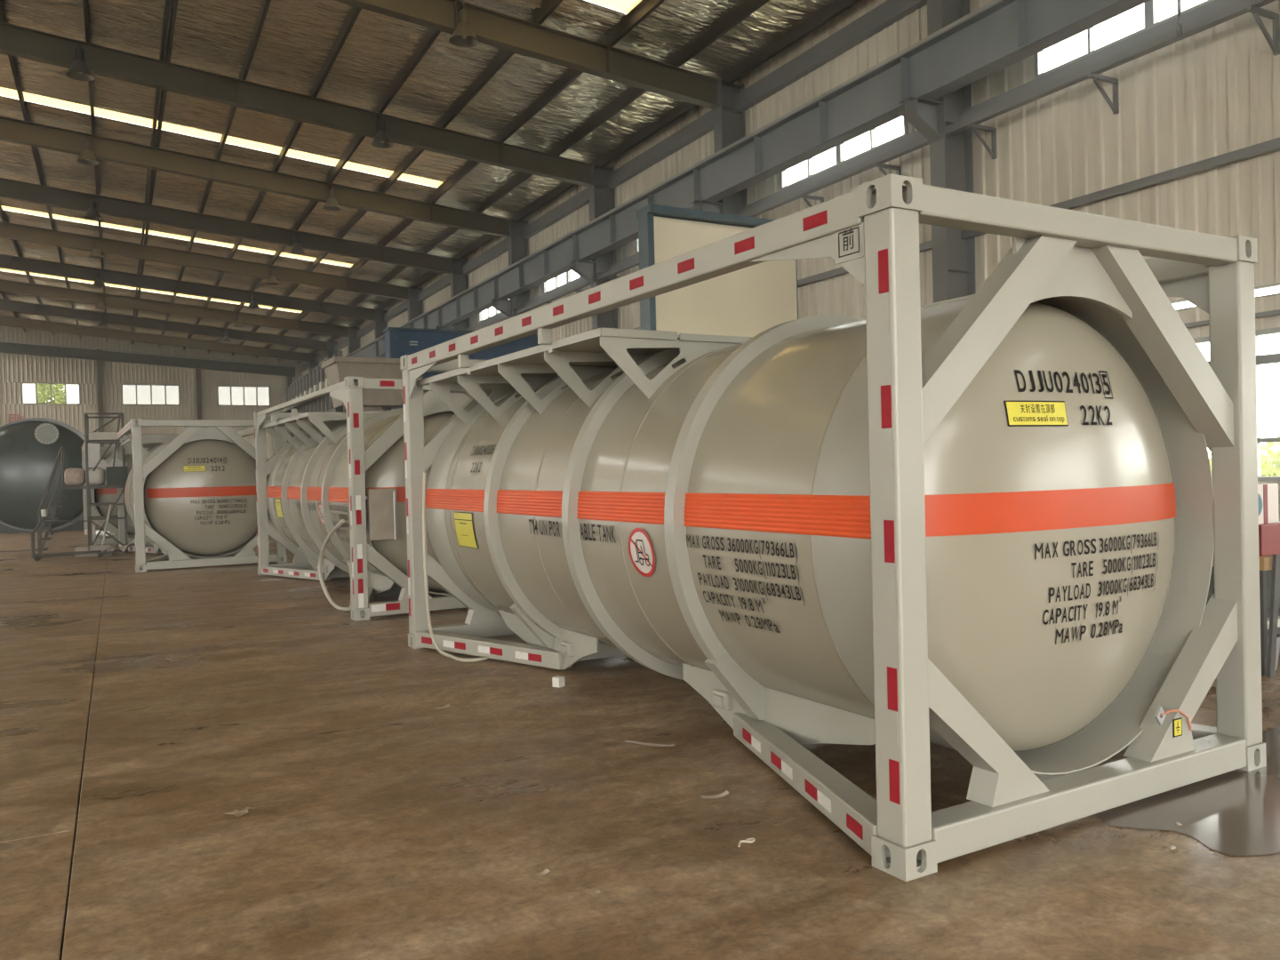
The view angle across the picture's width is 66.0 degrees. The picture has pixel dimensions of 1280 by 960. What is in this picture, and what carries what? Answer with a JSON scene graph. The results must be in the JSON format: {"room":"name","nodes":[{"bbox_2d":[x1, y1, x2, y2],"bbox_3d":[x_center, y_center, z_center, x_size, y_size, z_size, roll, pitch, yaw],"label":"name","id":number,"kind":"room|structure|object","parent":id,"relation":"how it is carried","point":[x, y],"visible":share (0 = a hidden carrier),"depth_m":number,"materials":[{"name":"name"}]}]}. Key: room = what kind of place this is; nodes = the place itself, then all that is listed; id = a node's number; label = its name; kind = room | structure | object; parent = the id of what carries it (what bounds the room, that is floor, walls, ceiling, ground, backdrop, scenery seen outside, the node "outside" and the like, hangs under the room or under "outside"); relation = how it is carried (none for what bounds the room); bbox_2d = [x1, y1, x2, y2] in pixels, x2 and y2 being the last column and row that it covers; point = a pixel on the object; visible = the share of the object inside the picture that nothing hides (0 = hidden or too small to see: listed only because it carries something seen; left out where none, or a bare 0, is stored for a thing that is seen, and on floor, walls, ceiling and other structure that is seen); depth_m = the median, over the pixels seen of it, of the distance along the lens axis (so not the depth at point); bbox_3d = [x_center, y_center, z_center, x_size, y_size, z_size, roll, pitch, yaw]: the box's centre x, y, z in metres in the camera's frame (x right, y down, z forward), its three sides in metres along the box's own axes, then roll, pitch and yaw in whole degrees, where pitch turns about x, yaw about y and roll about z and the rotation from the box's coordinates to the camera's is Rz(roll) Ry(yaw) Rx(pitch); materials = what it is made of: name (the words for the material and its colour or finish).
{"room":"industrial warehouse","nodes":[
{"label":"industrial warehouse","id":0,"kind":"room"},
{"bbox_2d":[0,325,303,460],"bbox_3d":[-39.935,-4.006,58.950,38.310,11.700,0.690,-2,1,-28],"label":"wall","id":1,"kind":"structure","parent":0,"point":[100,366],"depth_m":62.87,"materials":[{"name":"metal"}]},
{"bbox_2d":[8,414,23,423],"bbox_3d":[-38.105,-3.638,60.187,0.880,0.757,0.010,-2,1,-28],"label":"grille","id":2,"kind":"object","parent":1,"relation":"attached to","point":[13,418],"depth_m":60.14,"materials":[{"name":"metal"}]},
{"bbox_2d":[21,382,79,404],"bbox_3d":[-36.495,-5.350,61.108,3.120,1.330,0.110,-2,1,-28],"label":"window","id":3,"kind":"structure","parent":1,"relation":"in","point":[28,389],"depth_m":61.01,"materials":[{"name":"white glass"}]},
{"bbox_2d":[121,384,180,405],"bbox_3d":[-31.590,-5.500,63.712,3.350,1.330,0.110,-2,1,-28],"label":"window","id":4,"kind":"structure","parent":1,"relation":"in","point":[132,394],"depth_m":63.67,"materials":[{"name":"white glass"}]},
{"bbox_2d":[217,385,270,406],"bbox_3d":[-26.646,-5.651,66.338,3.270,1.330,0.110,-2,1,-28],"label":"window","id":5,"kind":"structure","parent":1,"relation":"in","point":[236,396],"depth_m":66.31,"materials":[{"name":"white glass"}]},
{"bbox_2d":[0,0,862,363],"bbox_3d":[-20.419,-8.287,22.012,38.260,2.573,84.134,-2,1,-28],"label":"ceiling","id":6,"kind":"structure","parent":0,"point":[500,127],"depth_m":24.44,"materials":[{"name":"metal"}]},
{"bbox_2d":[65,42,94,81],"bbox_3d":[-11.243,-8.429,19.784,0.510,0.660,0.515,-2,1,-28],"label":"lamp","id":7,"kind":"object","parent":6,"relation":"hanging from","point":[78,70],"visible":1,"depth_m":19.73,"materials":[{"name":"metal"}]},
{"bbox_2d":[76,136,99,165],"bbox_3d":[-14.062,-8.421,25.093,0.510,0.660,0.515,-2,1,-28],"label":"lamp","id":8,"kind":"object","parent":6,"relation":"hanging from","point":[86,156],"visible":1,"depth_m":25.03,"materials":[{"name":"metal"}]},
{"bbox_2d":[83,196,102,219],"bbox_3d":[-16.882,-8.412,30.402,0.510,0.660,0.515,-2,1,-28],"label":"lamp","id":9,"kind":"object","parent":6,"relation":"hanging from","point":[92,213],"visible":1,"depth_m":30.34,"materials":[{"name":"metal"}]},
{"bbox_2d":[88,239,103,258],"bbox_3d":[-19.702,-8.403,35.712,0.510,0.660,0.515,-2,1,-28],"label":"lamp","id":10,"kind":"object","parent":6,"relation":"hanging from","point":[95,253],"visible":1,"depth_m":35.64,"materials":[{"name":"metal"}]},
{"bbox_2d":[91,270,105,287],"bbox_3d":[-22.521,-8.395,41.021,0.510,0.660,0.515,-2,1,-28],"label":"lamp","id":11,"kind":"object","parent":6,"relation":"hanging from","point":[98,283],"visible":1,"depth_m":40.94,"materials":[{"name":"metal"}]},
{"bbox_2d":[95,294,106,309],"bbox_3d":[-25.341,-8.386,46.330,0.510,0.660,0.515,-2,1,-28],"label":"lamp","id":12,"kind":"object","parent":6,"relation":"hanging from","point":[100,305],"visible":1,"depth_m":46.26,"materials":[{"name":"metal"}]},
{"bbox_2d":[96,313,107,327],"bbox_3d":[-28.160,-8.378,51.639,0.510,0.660,0.515,-2,1,-28],"label":"lamp","id":13,"kind":"object","parent":6,"relation":"hanging from","point":[101,324],"visible":1,"depth_m":51.56,"materials":[{"name":"metal"}]},
{"bbox_2d":[222,329,231,342],"bbox_3d":[-22.832,-7.969,54.468,0.510,0.660,0.515,-2,1,-28],"label":"lamp","id":14,"kind":"object","parent":6,"relation":"hanging from","point":[226,339],"visible":1,"depth_m":54.38,"materials":[{"name":"metal"}]},
{"bbox_2d":[233,312,244,327],"bbox_3d":[-20.012,-7.977,49.159,0.510,0.660,0.515,-2,1,-28],"label":"lamp","id":15,"kind":"object","parent":6,"relation":"hanging from","point":[238,324],"visible":1,"depth_m":49.07,"materials":[{"name":"metal"}]},
{"bbox_2d":[248,293,259,308],"bbox_3d":[-17.192,-7.986,43.850,0.510,0.660,0.515,-2,1,-28],"label":"lamp","id":16,"kind":"object","parent":6,"relation":"hanging from","point":[253,304],"visible":1,"depth_m":43.76,"materials":[{"name":"metal"}]},
{"bbox_2d":[265,266,279,285],"bbox_3d":[-14.373,-7.994,38.541,0.510,0.660,0.515,-2,1,-28],"label":"lamp","id":17,"kind":"object","parent":6,"relation":"hanging from","point":[272,280],"visible":1,"depth_m":38.46,"materials":[{"name":"metal"}]},
{"bbox_2d":[289,232,305,254],"bbox_3d":[-11.553,-8.003,33.231,0.510,0.660,0.515,-2,1,-28],"label":"lamp","id":18,"kind":"object","parent":6,"relation":"hanging from","point":[297,248],"visible":1,"depth_m":33.16,"materials":[{"name":"metal"}]},
{"bbox_2d":[322,184,341,211],"bbox_3d":[-8.734,-8.011,27.922,0.510,0.660,0.515,-2,1,-28],"label":"lamp","id":19,"kind":"object","parent":6,"relation":"hanging from","point":[331,204],"visible":1,"depth_m":27.84,"materials":[{"name":"metal"}]},
{"bbox_2d":[371,115,393,148],"bbox_3d":[-5.914,-8.020,22.613,0.510,0.660,0.515,-2,1,-28],"label":"lamp","id":20,"kind":"object","parent":6,"relation":"hanging from","point":[381,140],"visible":1,"depth_m":22.54,"materials":[{"name":"metal"}]},
{"bbox_2d":[449,2,479,47],"bbox_3d":[-3.095,-8.029,17.304,0.510,0.660,0.515,-2,1,-28],"label":"lamp","id":21,"kind":"object","parent":6,"relation":"hanging from","point":[463,36],"visible":1,"depth_m":17.25,"materials":[{"name":"metal"}]},
{"bbox_2d":[1176,0,1183,38],"bbox_3d":[4.785,-6.132,8.812,0.132,4.338,0.117,-2,1,-28],"label":"hook","id":22,"kind":"object","parent":6,"relation":"hanging from","point":[1180,30],"visible":1,"depth_m":8.82,"materials":[{"name":"metal"}]},
{"bbox_2d":[0,510,1279,959],"bbox_3d":[-20.167,1.982,22.129,39.160,0.400,85.134,-2,1,-28],"label":"floor","id":23,"kind":"structure","parent":0,"point":[139,711],"depth_m":4.40,"materials":[{"name":"concrete"}]},
{"bbox_2d":[0,417,85,533],"bbox_3d":[-20.286,-0.147,33.597,3.600,3.600,7.104,-2,1,-28],"label":"vessel","id":24,"kind":"object","parent":23,"relation":"on","point":[29,448],"visible":0.85,"depth_m":30.61,"materials":[{"name":"metal"}]},
{"bbox_2d":[30,509,105,560],"bbox_3d":[-11.599,1.084,20.027,1.306,1.023,0.460,-2,1,-28],"label":"cart","id":25,"kind":"object","parent":23,"relation":"on","point":[37,556],"visible":1,"depth_m":19.87,"materials":[{"name":"metal"}]},
{"bbox_2d":[35,412,127,553],"bbox_3d":[-12.169,0.084,21.520,1.747,3.025,1.570,-2,1,-28],"label":"work platform","id":26,"kind":"object","parent":23,"relation":"on","point":[116,476],"visible":0.84,"depth_m":21.11,"materials":[{"name":"metal"}]},
{"bbox_2d":[64,467,85,486],"bbox_3d":[-12.073,-0.070,21.058,0.389,0.389,0.510,-2,1,-28],"label":"sack","id":27,"kind":"object","parent":26,"relation":"on","point":[73,476],"visible":1,"depth_m":20.86,"materials":[{"name":"fabric"}]},
{"bbox_2d":[84,467,105,485],"bbox_3d":[-11.738,-0.080,21.236,0.389,0.389,0.510,-2,1,-28],"label":"sack","id":28,"kind":"object","parent":26,"relation":"on","point":[96,477],"visible":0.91,"depth_m":21.05,"materials":[{"name":"beige fabric"}]},
{"bbox_2d":[88,432,118,439],"bbox_3d":[-11.460,-0.941,21.061,0.550,0.160,0.070,-2,1,-28],"label":"beam","id":29,"kind":"structure","parent":26,"relation":"on","point":[92,436],"depth_m":21.03,"materials":[{"name":"beige metal"}]},
{"bbox_2d":[83,442,127,483],"bbox_3d":[-11.627,-0.326,21.441,0.858,0.964,0.140,-2,1,-28],"label":"panel","id":30,"kind":"object","parent":26,"relation":"on","point":[93,449],"visible":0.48,"depth_m":21.32,"materials":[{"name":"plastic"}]},
{"bbox_2d":[74,544,111,557],"bbox_3d":[-11.460,1.485,20.677,0.660,0.200,0.500,-2,1,-28],"label":"pan","id":31,"kind":"object","parent":23,"relation":"on","point":[77,548],"visible":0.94,"depth_m":20.47,"materials":[{"name":"grey metal"}]},
{"bbox_2d":[100,537,135,553],"bbox_3d":[-10.899,1.295,20.805,0.840,0.481,0.600,-2,1,-28],"label":"plastic sheet","id":32,"kind":"object","parent":31,"relation":"on","point":[124,548],"visible":0.66,"depth_m":20.60,"materials":[{"name":"white plastic"}]},
{"bbox_2d":[101,504,111,544],"bbox_3d":[-11.403,1.054,21.036,0.260,1.058,0.040,-2,1,-33],"label":"pole","id":33,"kind":"object","parent":23,"relation":"on","point":[109,508],"visible":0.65,"depth_m":21.03,"materials":[{"name":"grey metal"}]},
{"bbox_2d":[81,440,150,545],"bbox_3d":[-13.800,0.274,26.987,2.438,2.591,6.058,-2,1,-30],"label":"container","id":34,"kind":"object","parent":23,"relation":"on","point":[104,494],"visible":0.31,"depth_m":24.20,"materials":[{"name":"metal"}]},
{"bbox_2d":[116,418,287,572],"bbox_3d":[-9.006,0.238,19.837,2.438,2.591,6.058,-2,1,-30],"label":"container","id":35,"kind":"object","parent":23,"relation":"on","point":[191,495],"visible":0.91,"depth_m":17.31,"materials":[{"name":"metal"}]},
{"bbox_2d":[226,806,255,816],"bbox_3d":[-1.842,1.523,4.534,0.104,0.012,0.122,-1,1,7],"label":"crumpled paper","id":36,"kind":"object","parent":23,"relation":"on","point":[236,812],"visible":1,"depth_m":4.52,"materials":[{"name":"beige paper"}]},
{"bbox_2d":[278,350,343,442],"bbox_3d":[-9.776,-0.866,29.272,1.000,4.620,11.600,-2,1,-26],"label":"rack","id":37,"kind":"object","parent":23,"relation":"on","point":[316,380],"visible":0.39,"depth_m":28.18,"materials":[{"name":"metal"}]},
{"bbox_2d":[321,356,402,412],"bbox_3d":[-6.407,-0.679,23.195,1.720,4.220,1.620,-2,1,-28],"label":"hopper","id":38,"kind":"object","parent":23,"relation":"on","point":[337,368],"visible":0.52,"depth_m":22.61,"materials":[{"name":"metal"}]},
{"bbox_2d":[253,376,471,620],"bbox_3d":[-3.531,0.174,13.676,2.438,2.591,6.066,-2,1,-30],"label":"container","id":39,"kind":"object","parent":23,"relation":"on","point":[348,466],"visible":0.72,"depth_m":11.75,"materials":[{"name":"metal"}]},
{"bbox_2d":[317,519,351,610],"bbox_3d":[-3.406,0.961,11.128,0.200,1.072,1.184,-2,1,-34],"label":"hose","id":40,"kind":"object","parent":39,"relation":"hanging from","point":[341,522],"visible":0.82,"depth_m":11.33,"materials":[{"name":"beige rubber"}]},
{"bbox_2d":[383,327,539,410],"bbox_3d":[-4.397,-1.247,25.734,4.360,5.200,1.200,-2,1,-28],"label":"shipping container","id":41,"kind":"object","parent":23,"relation":"on","point":[399,341],"visible":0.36,"depth_m":24.88,"materials":[{"name":"metal"}]},
{"bbox_2d":[536,868,550,875],"bbox_3d":[-0.370,1.498,3.763,0.022,0.008,0.050,-1,1,45],"label":"paper scrap","id":42,"kind":"object","parent":23,"relation":"on","point":[546,870],"visible":1,"depth_m":3.77,"materials":[{"name":"white paper"}]},
{"bbox_2d":[552,675,564,687],"bbox_3d":[-0.581,1.437,7.025,0.060,0.070,0.064,-1,1,33],"label":"block","id":43,"kind":"object","parent":23,"relation":"on","point":[557,681],"visible":1,"depth_m":7.00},
{"bbox_2d":[624,739,674,746],"bbox_3d":[0.053,1.465,5.482,0.310,0.014,0.032,-1,1,28],"label":"paper strip","id":44,"kind":"object","parent":23,"relation":"on","point":[627,740],"visible":1,"depth_m":5.48,"materials":[{"name":"beige paper"}]},
{"bbox_2d":[700,790,728,798],"bbox_3d":[0.348,1.465,4.586,0.130,0.020,0.035,-2,1,-14],"label":"paper scrap","id":45,"kind":"object","parent":23,"relation":"on","point":[726,792],"visible":1,"depth_m":4.59,"materials":[{"name":"white paper"}]},
{"bbox_2d":[636,203,798,336],"bbox_3d":[1.309,-1.319,14.996,2.820,5.310,1.300,-2,1,-30],"label":"board","id":46,"kind":"object","parent":23,"relation":"on","point":[748,301],"visible":0.19,"depth_m":14.70,"materials":[{"name":"beige metal"}]},
{"bbox_2d":[737,837,755,847],"bbox_3d":[0.430,1.474,4.023,0.108,0.016,0.039,-2,1,-39],"label":"scrap","id":47,"kind":"object","parent":23,"relation":"on","point":[752,839],"visible":1,"depth_m":4.02,"materials":[{"name":"paper"}]},
{"bbox_2d":[400,173,1266,881],"bbox_3d":[0.468,0.154,6.832,2.438,2.591,6.058,-2,1,-30],"label":"container","id":48,"kind":"object","parent":23,"relation":"on","point":[988,526],"visible":1,"depth_m":4.57,"materials":[{"name":"metal"}]},
{"bbox_2d":[422,472,489,662],"bbox_3d":[-1.326,0.697,8.313,0.945,1.542,0.617,-2,1,-28],"label":"hose","id":49,"kind":"object","parent":48,"relation":"hanging from","point":[434,641],"visible":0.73,"depth_m":8.22,"materials":[{"name":"beige rubber"}]},
{"bbox_2d":[1013,403,1063,423],"bbox_3d":[1.698,-0.283,4.199,0.301,0.083,0.013,-2,1,-26],"label":"print","id":50,"kind":"object","parent":48,"relation":"attached to","point":[1022,412],"depth_m":4.20,"materials":[{"name":"black"}]},
{"bbox_2d":[1096,725,1279,856],"bbox_3d":[3.592,1.392,4.937,3.613,0.001,1.184,-2,1,-34],"label":"puddle","id":51,"kind":"object","parent":23,"relation":"on","point":[1236,812],"visible":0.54,"depth_m":4.26,"materials":[{"name":"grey liquid"}]},
{"bbox_2d":[1205,554,1279,677],"bbox_3d":[4.961,0.913,7.474,1.838,0.841,0.667,-2,1,-28],"label":"storage rack","id":52,"kind":"object","parent":23,"relation":"on","point":[1269,565],"visible":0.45,"depth_m":6.82,"materials":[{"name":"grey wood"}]},
{"bbox_2d":[1212,555,1272,570],"bbox_3d":[4.962,0.557,7.491,1.800,0.090,0.600,-2,1,-28],"label":"shelf","id":53,"kind":"object","parent":52,"relation":"attached to","point":[1266,563],"depth_m":6.82,"materials":[{"name":"brown wood"}]},
{"bbox_2d":[1258,521,1279,556],"bbox_3d":[4.465,0.419,7.085,0.430,0.220,0.250,-2,1,-28],"label":"carton","id":54,"kind":"object","parent":52,"relation":"on","point":[1268,533],"visible":0.5,"depth_m":6.92,"materials":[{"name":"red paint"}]},
{"bbox_2d":[1257,483,1279,524],"bbox_3d":[4.396,0.172,6.989,0.410,0.280,0.056,-2,1,-28],"label":"poster","id":55,"kind":"object","parent":54,"relation":"on","point":[1268,493],"visible":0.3,"depth_m":7.01,"materials":[{"name":"white paper"}]},
{"bbox_2d":[1260,607,1279,636],"bbox_3d":[4.970,1.047,7.505,1.800,0.030,0.580,-2,1,-28],"label":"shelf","id":56,"kind":"object","parent":52,"relation":"attached to","point":[1264,632],"depth_m":6.91,"materials":[{"name":"metal"}]},
{"bbox_2d":[1267,616,1279,629],"bbox_3d":[4.744,1.012,7.159,0.800,0.060,0.080,-2,1,-28],"label":"bar","id":57,"kind":"object","parent":52,"relation":"on","point":[1278,620],"visible":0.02,"depth_m":7.00,"materials":[{"name":"white"}]},
{"bbox_2d":[1267,633,1279,670],"bbox_3d":[4.425,1.230,7.091,0.320,0.240,0.320,-2,1,-28],"label":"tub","id":58,"kind":"object","parent":23,"relation":"on","point":[1278,636],"visible":0.05,"depth_m":6.97,"materials":[{"name":"grey plastic"}]},
{"bbox_2d":[300,0,1279,521],"bbox_3d":[-3.963,-3.526,30.744,1.272,9.620,84.134,-2,1,-28],"label":"wall","id":59,"kind":"structure","parent":0,"point":[1193,142],"depth_m":14.61,"materials":[{"name":"metal"}]},
{"bbox_2d":[479,307,501,322],"bbox_3d":[-4.884,-6.216,33.584,0.110,1.260,3.460,-2,1,-28],"label":"window","id":60,"kind":"structure","parent":59,"relation":"in","point":[488,309],"depth_m":34.34,"materials":[{"name":"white glass"}]},
{"bbox_2d":[543,270,581,294],"bbox_3d":[-2.065,-6.225,28.275,0.110,1.260,3.460,-2,1,-28],"label":"window","id":61,"kind":"structure","parent":59,"relation":"in","point":[568,274],"depth_m":29.02,"materials":[{"name":"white glass"}]},
{"bbox_2d":[636,239,638,253],"bbox_3d":[0.755,-6.234,22.966,0.110,1.260,3.460,-2,1,-28],"label":"window","id":62,"kind":"structure","parent":59,"relation":"in","point":[636,239],"depth_m":24.43,"materials":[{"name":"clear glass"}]},
{"bbox_2d":[289,0,1150,386],"bbox_3d":[-4.302,-6.034,30.568,0.320,0.885,83.734,-2,1,-28],"label":"girder","id":63,"kind":"object","parent":59,"relation":"on","point":[998,35],"visible":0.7,"depth_m":16.45,"materials":[{"name":"metal"}]},
{"bbox_2d":[780,118,908,190],"bbox_3d":[3.575,-6.242,17.656,0.110,1.260,3.460,-2,1,-28],"label":"window","id":64,"kind":"structure","parent":59,"relation":"in","point":[839,149],"depth_m":17.62,"materials":[{"name":"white glass"}]},
{"bbox_2d":[470,0,1279,330],"bbox_3d":[-3.741,-4.978,30.864,0.530,0.550,83.534,-2,1,-28],"label":"crane runway beam","id":65,"kind":"structure","parent":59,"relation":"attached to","point":[1241,7],"depth_m":13.37,"materials":[{"name":"metal"}]},
{"bbox_2d":[1034,0,1214,79],"bbox_3d":[6.394,-6.251,12.347,0.110,1.260,3.460,-2,1,-28],"label":"window","id":66,"kind":"structure","parent":59,"relation":"in","point":[1150,7],"depth_m":12.67,"materials":[{"name":"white glass"}]},
{"bbox_2d":[1170,282,1279,311],"bbox_3d":[6.471,-2.142,12.438,0.110,0.120,5.000,-2,1,-28],"label":"window","id":67,"kind":"structure","parent":59,"relation":"in","point":[1275,284],"depth_m":11.25,"materials":[{"name":"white glass"}]},
{"bbox_2d":[1193,327,1279,481],"bbox_3d":[6.503,-0.848,12.453,0.110,1.730,5.000,-2,1,-28],"label":"window","id":68,"kind":"structure","parent":59,"relation":"in","point":[1270,358],"depth_m":11.27,"materials":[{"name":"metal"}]},
{"label":"outside","id":69,"kind":"structure","parent":0,"visible":0},
{"bbox_3d":[-17.773,2.036,38.950,280.000,0.190,360.000,-2,1,-28],"label":"ground","id":70,"kind":"structure","parent":69,"visible":0},
{"bbox_2d":[37,384,64,403],"bbox_3d":[-38.727,-2.866,64.498,3.585,10.081,3.686,-2,1,-21],"label":"tree","id":71,"kind":"object","parent":70,"relation":"on","point":[44,390],"visible":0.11,"depth_m":64.58,"materials":[{"name":"green plant"}]},
{"bbox_2d":[1208,435,1279,476],"bbox_3d":[12.530,0.352,18.159,7.200,3.109,7.334,-2,1,-28],"label":"shrub","id":72,"kind":"object","parent":70,"relation":"on","point":[1272,458],"visible":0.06,"depth_m":17.19,"materials":[{"name":"green plant"}]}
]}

